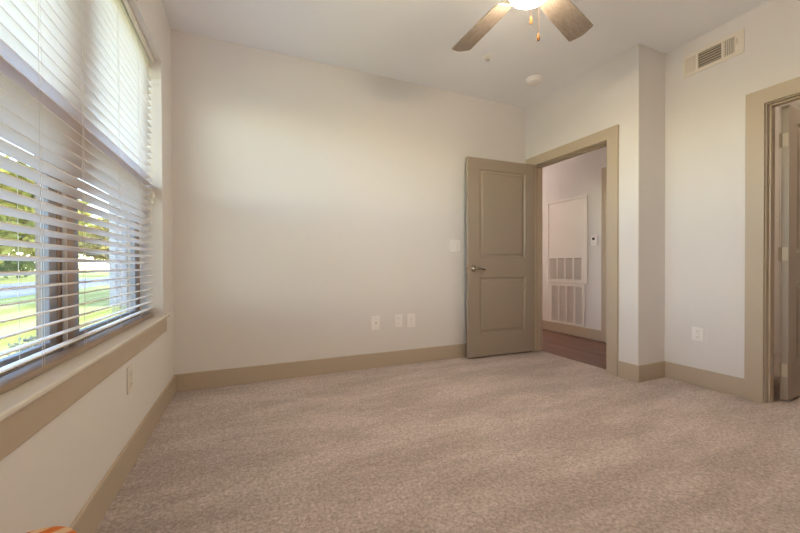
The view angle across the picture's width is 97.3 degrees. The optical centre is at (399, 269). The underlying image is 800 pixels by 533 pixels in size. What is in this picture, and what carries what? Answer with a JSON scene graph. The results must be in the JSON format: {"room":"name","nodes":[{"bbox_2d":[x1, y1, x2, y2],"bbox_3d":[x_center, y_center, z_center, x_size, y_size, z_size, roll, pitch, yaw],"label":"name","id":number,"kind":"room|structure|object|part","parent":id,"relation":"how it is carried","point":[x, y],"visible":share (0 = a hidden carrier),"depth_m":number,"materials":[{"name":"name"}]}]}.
{"room":"empty bedroom","nodes":[
{"label":"empty bedroom","id":0,"kind":"room"},
{"bbox_2d":[0,0,173,532],"bbox_3d":[-1.116,-0.373,1.015,0.200,2.828,3.712,0,1,-23],"label":"wall","id":1,"kind":"structure","parent":0,"point":[46,481],"depth_m":1.51,"materials":[{"name":"paint"}]},
{"bbox_2d":[0,137,62,377],"bbox_3d":[-1.113,-0.525,0.867,0.071,1.686,0.990,0,1,-23],"label":"window","id":2,"kind":"structure","parent":1,"relation":"in","point":[17,310],"depth_m":1.22,"materials":[{"name":"beige"}]},
{"bbox_2d":[61,169,71,348],"bbox_3d":[-1.318,-0.529,1.343,0.071,1.686,0.075,0,1,-23],"label":"window post","id":3,"kind":"object","parent":1,"relation":"attached to","point":[66,289],"depth_m":1.35,"materials":[{"name":"beige"}]},
{"bbox_2d":[0,0,154,394],"bbox_3d":[-1.238,-0.529,1.378,0.071,1.682,2.003,0,1,-23],"label":"window blind","id":4,"kind":"object","parent":1,"relation":"attached to","point":[74,78],"visible":1,"depth_m":1.30,"materials":[{"name":"white plastic"}]},
{"bbox_3d":[-1.107,-0.513,1.051,0.053,1.614,0.013,0,1,-23],"label":"ladder cord","id":5,"kind":"part","parent":4,"relation":"part of","materials":[{"name":"white fabric"}]},
{"bbox_3d":[-1.225,-0.515,1.326,0.053,1.614,0.013,0,1,-23],"label":"ladder cord","id":6,"kind":"part","parent":4,"relation":"part of","materials":[{"name":"white fabric"}]},
{"bbox_3d":[-1.243,0.302,1.381,0.052,0.020,1.995,0,1,-23],"label":"rail","id":7,"kind":"part","parent":4,"relation":"part of","materials":[{"name":"beige plastic"}]},
{"bbox_3d":[-1.387,-0.517,1.703,0.053,1.614,0.013,0,1,-23],"label":"ladder cord","id":8,"kind":"part","parent":4,"relation":"part of","materials":[{"name":"white fabric"}]},
{"bbox_3d":[-1.522,-0.519,2.015,0.053,1.614,0.013,0,1,-23],"label":"ladder cord","id":9,"kind":"part","parent":4,"relation":"part of","materials":[{"name":"white fabric"}]},
{"bbox_3d":[-1.623,-0.521,2.249,0.053,1.614,0.013,0,1,-23],"label":"ladder cord","id":10,"kind":"part","parent":4,"relation":"part of","materials":[{"name":"white fabric"}]},
{"bbox_3d":[-1.597,-0.874,2.272,0.004,0.848,0.002,0,1,-23],"label":"lift cord","id":11,"kind":"part","parent":4,"relation":"part of","materials":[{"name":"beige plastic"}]},
{"bbox_2d":[0,314,169,460],"bbox_3d":[-1.216,0.369,1.400,0.132,0.110,2.209,0,1,-23],"label":"window sill","id":12,"kind":"structure","parent":1,"relation":"attached to","point":[25,409],"depth_m":1.06,"materials":[{"name":"beige paint"}]},
{"bbox_2d":[70,176,139,344],"bbox_3d":[-1.526,-0.532,1.827,0.071,1.686,0.979,0,1,-23],"label":"window","id":13,"kind":"structure","parent":1,"relation":"in","point":[75,277],"depth_m":1.83,"materials":[{"name":"beige"}]},
{"bbox_2d":[69,374,175,532],"bbox_3d":[-1.014,0.872,1.068,0.013,0.135,3.472,0,1,-23],"label":"baseboard","id":14,"kind":"structure","parent":1,"relation":"attached to","point":[93,511],"depth_m":1.50,"materials":[{"name":"beige paint"}]},
{"bbox_2d":[127,364,132,394],"bbox_3d":[-1.277,0.520,1.668,0.010,0.125,0.080,0,1,-23],"label":"wall outlet","id":15,"kind":"object","parent":1,"relation":"attached to","point":[130,368],"visible":1,"depth_m":1.65,"materials":[{"name":"beige paint"}]},
{"bbox_2d":[171,29,525,373],"bbox_3d":[-0.166,-0.397,3.380,3.417,2.828,0.120,0,1,-23],"label":"wall","id":16,"kind":"structure","parent":0,"point":[312,201],"depth_m":3.06,"materials":[{"name":"paint"}]},
{"bbox_2d":[176,343,466,391],"bbox_3d":[-0.129,0.850,3.332,3.404,0.135,0.013,0,1,-23],"label":"baseboard","id":17,"kind":"structure","parent":16,"relation":"attached to","point":[261,373],"depth_m":3.04,"materials":[{"name":"beige paint"}]},
{"bbox_2d":[371,316,379,329],"bbox_3d":[-0.225,0.501,3.284,0.086,0.128,0.020,0,1,-23],"label":"wall jack","id":18,"kind":"object","parent":16,"relation":"attached to","point":[375,320],"visible":1,"depth_m":3.29,"materials":[{"name":"white plastic"}]},
{"bbox_2d":[395,314,401,326],"bbox_3d":[-0.013,0.495,3.381,0.078,0.122,0.010,0,1,-23],"label":"wall outlet","id":19,"kind":"object","parent":16,"relation":"attached to","point":[398,318],"visible":1,"depth_m":3.38,"materials":[{"name":"white plastic"}]},
{"bbox_2d":[407,313,414,326],"bbox_3d":[0.110,0.498,3.434,0.090,0.132,0.010,0,1,-23],"label":"wall jack","id":20,"kind":"object","parent":16,"relation":"attached to","point":[410,317],"visible":1,"depth_m":3.43,"materials":[{"name":"white plastic"}]},
{"bbox_2d":[449,240,459,251],"bbox_3d":[0.568,-0.238,3.622,0.132,0.128,0.018,0,1,-23],"label":"light switch","id":21,"kind":"object","parent":16,"relation":"attached to","point":[454,245],"visible":1,"depth_m":3.62,"materials":[{"name":"white plastic"}]},
{"bbox_2d":[95,329,799,532],"bbox_3d":[1.005,0.961,3.635,5.791,0.100,6.630,0,1,-23],"label":"floor","id":22,"kind":"structure","parent":0,"point":[528,441],"depth_m":1.76,"materials":[{"name":"beige carpet"}]},
{"bbox_2d":[27,526,76,532],"bbox_3d":[-0.679,0.721,0.627,0.230,0.442,0.230,0,1,-23],"label":"pouf","id":23,"kind":"object","parent":22,"relation":"on","point":[56,529],"visible":1,"depth_m":0.69,"materials":[{"name":"orange fabric"}]},
{"bbox_2d":[162,0,768,107],"bbox_3d":[1.560,-1.957,2.157,6.041,0.300,3.712,0,1,-23],"label":"ceiling","id":24,"kind":"structure","parent":0,"point":[412,41],"depth_m":2.70,"materials":[{"name":"white paint"}]},
{"bbox_2d":[483,54,491,61],"bbox_3d":[0.747,-1.796,3.005,0.080,0.030,0.080,0,1,-23],"label":"sprinkler","id":25,"kind":"object","parent":24,"relation":"attached to","point":[487,57],"visible":1,"depth_m":3.00,"materials":[{"name":"white plastic"}]},
{"bbox_2d":[452,0,592,51],"bbox_3d":[0.644,-1.514,1.831,1.250,0.574,1.208,0,1,-23],"label":"ceiling fan","id":26,"kind":"object","parent":24,"relation":"hanging from","point":[568,19],"visible":1,"depth_m":2.07,"materials":[{"name":"brown wood"}]},
{"bbox_3d":[0.494,-1.475,2.172,0.148,0.006,0.462,-14,6,-23],"label":"blade","id":27,"kind":"part","parent":26,"relation":"part of","materials":[{"name":"brown wood"}]},
{"bbox_3d":[0.665,-1.392,1.788,0.212,0.063,0.212,0,1,-23],"label":"lamp shade","id":28,"kind":"part","parent":26,"relation":"part of","materials":[{"name":"white glass"}]},
{"bbox_3d":[0.978,-1.476,2.068,0.462,0.006,0.148,-1,-11,-42],"label":"blade","id":29,"kind":"part","parent":26,"relation":"part of","materials":[{"name":"brown wood"}]},
{"bbox_2d":[526,75,541,85],"bbox_3d":[1.279,-1.792,3.362,0.148,0.048,0.148,0,1,-23],"label":"smoke detector","id":30,"kind":"object","parent":24,"relation":"attached to","point":[533,80],"visible":1,"depth_m":3.33,"materials":[{"name":"white plastic"}]},
{"bbox_2d":[542,146,606,342],"bbox_3d":[2.124,-0.423,5.416,0.120,2.828,4.368,0,1,-23],"label":"wall","id":31,"kind":"structure","parent":0,"point":[580,175],"depth_m":4.57,"materials":[{"name":"paint"}]},
{"bbox_2d":[550,283,584,326],"bbox_3d":[2.298,0.478,4.862,0.012,0.552,0.570,0,1,-23],"label":"air vent","id":32,"kind":"object","parent":31,"relation":"in","point":[567,301],"visible":1,"depth_m":4.84,"materials":[{"name":"white metal"}]},
{"bbox_2d":[547,195,587,283],"bbox_3d":[2.291,-0.389,4.857,0.016,1.158,0.666,0,1,-23],"label":"access panel","id":33,"kind":"object","parent":31,"relation":"attached to","point":[567,221],"visible":1,"depth_m":4.82,"materials":[{"name":"white metal"}]},
{"bbox_2d":[542,320,600,340],"bbox_3d":[1.880,0.821,5.836,0.013,0.135,3.178,0,1,-23],"label":"baseboard","id":34,"kind":"structure","parent":31,"relation":"attached to","point":[588,333],"depth_m":4.76,"materials":[{"name":"beige paint"}]},
{"bbox_2d":[591,235,597,245],"bbox_3d":[2.458,-0.362,4.454,0.028,0.124,0.078,0,1,-23],"label":"thermostat","id":35,"kind":"object","parent":31,"relation":"attached to","point":[594,239],"visible":1,"depth_m":4.44,"materials":[{"name":"white plastic"}]},
{"bbox_2d":[601,167,606,341],"bbox_3d":[2.712,-0.171,3.879,0.019,2.147,1.062,0,1,-23],"label":"door frame","id":36,"kind":"structure","parent":31,"relation":"attached to","point":[603,170],"depth_m":4.33,"materials":[{"name":"beige paint"}]},
{"bbox_2d":[526,44,664,365],"bbox_3d":[1.810,-0.406,3.545,0.343,2.828,1.380,0,1,-23],"label":"wall","id":37,"kind":"structure","parent":0,"point":[627,90],"depth_m":2.94,"materials":[{"name":"paint"}]},
{"bbox_2d":[466,156,534,357],"bbox_3d":[1.073,-0.120,3.706,0.863,2.024,0.158,0,1,-21],"label":"door","id":38,"kind":"structure","parent":37,"relation":"in","point":[500,195],"depth_m":3.68,"materials":[{"name":"beige paint"}]},
{"bbox_3d":[0.753,-0.006,3.529,0.066,0.066,0.061,0,1,-21],"label":"handle","id":39,"kind":"part","parent":38,"relation":"part of","materials":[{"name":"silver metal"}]},
{"bbox_2d":[526,124,618,375],"bbox_3d":[1.698,-0.161,3.510,0.143,2.140,1.072,0,1,-23],"label":"door frame","id":40,"kind":"structure","parent":37,"relation":"attached to","point":[609,137],"depth_m":3.06,"materials":[{"name":"beige paint"}]},
{"bbox_2d":[618,361,664,381],"bbox_3d":[2.046,0.845,2.986,0.343,0.135,0.178,0,1,-23],"label":"baseboard","id":41,"kind":"structure","parent":37,"relation":"attached to","point":[646,372],"depth_m":2.91,"materials":[{"name":"beige paint"}]},
{"bbox_2d":[665,0,799,378],"bbox_3d":[2.736,-0.396,1.977,0.116,2.828,2.432,0,1,-23],"label":"wall","id":42,"kind":"structure","parent":0,"point":[705,110],"depth_m":2.67,"materials":[{"name":"paint"}]},
{"bbox_2d":[692,327,703,341],"bbox_3d":[2.335,0.509,2.764,0.010,0.105,0.080,0,1,-23],"label":"wall outlet","id":43,"kind":"object","parent":42,"relation":"attached to","point":[697,333],"visible":1,"depth_m":2.76,"materials":[{"name":"white plastic"}]},
{"bbox_2d":[665,361,743,397],"bbox_3d":[2.346,0.846,2.740,0.013,0.135,0.537,0,1,-23],"label":"baseboard","id":44,"kind":"structure","parent":42,"relation":"attached to","point":[732,385],"depth_m":2.71,"materials":[{"name":"beige paint"}]},
{"bbox_2d":[683,28,743,78],"bbox_3d":[2.358,-1.623,2.667,0.016,0.172,0.380,0,1,-23],"label":"air vent","id":45,"kind":"object","parent":42,"relation":"in","point":[732,45],"visible":1,"depth_m":2.65,"materials":[{"name":"white metal"}]},
{"bbox_2d":[744,76,799,402],"bbox_3d":[2.695,-0.152,2.051,0.135,2.140,1.005,0,1,-23],"label":"door frame","id":46,"kind":"structure","parent":42,"relation":"attached to","point":[761,104],"depth_m":2.42,"materials":[{"name":"beige paint"}]},
{"bbox_2d":[778,105,799,399],"bbox_3d":[2.984,-0.112,2.586,0.828,2.012,0.160,0,1,-26],"label":"door","id":47,"kind":"structure","parent":42,"relation":"in","point":[789,138],"depth_m":2.42,"materials":[{"name":"beige paint"}]},
{"bbox_2d":[774,100,799,353],"bbox_3d":[3.691,-0.403,2.389,1.965,2.828,2.432,0,1,-23],"label":"wall","id":48,"kind":"structure","parent":0,"point":[778,110],"depth_m":3.74,"materials":[{"name":"paint"}]}
]}

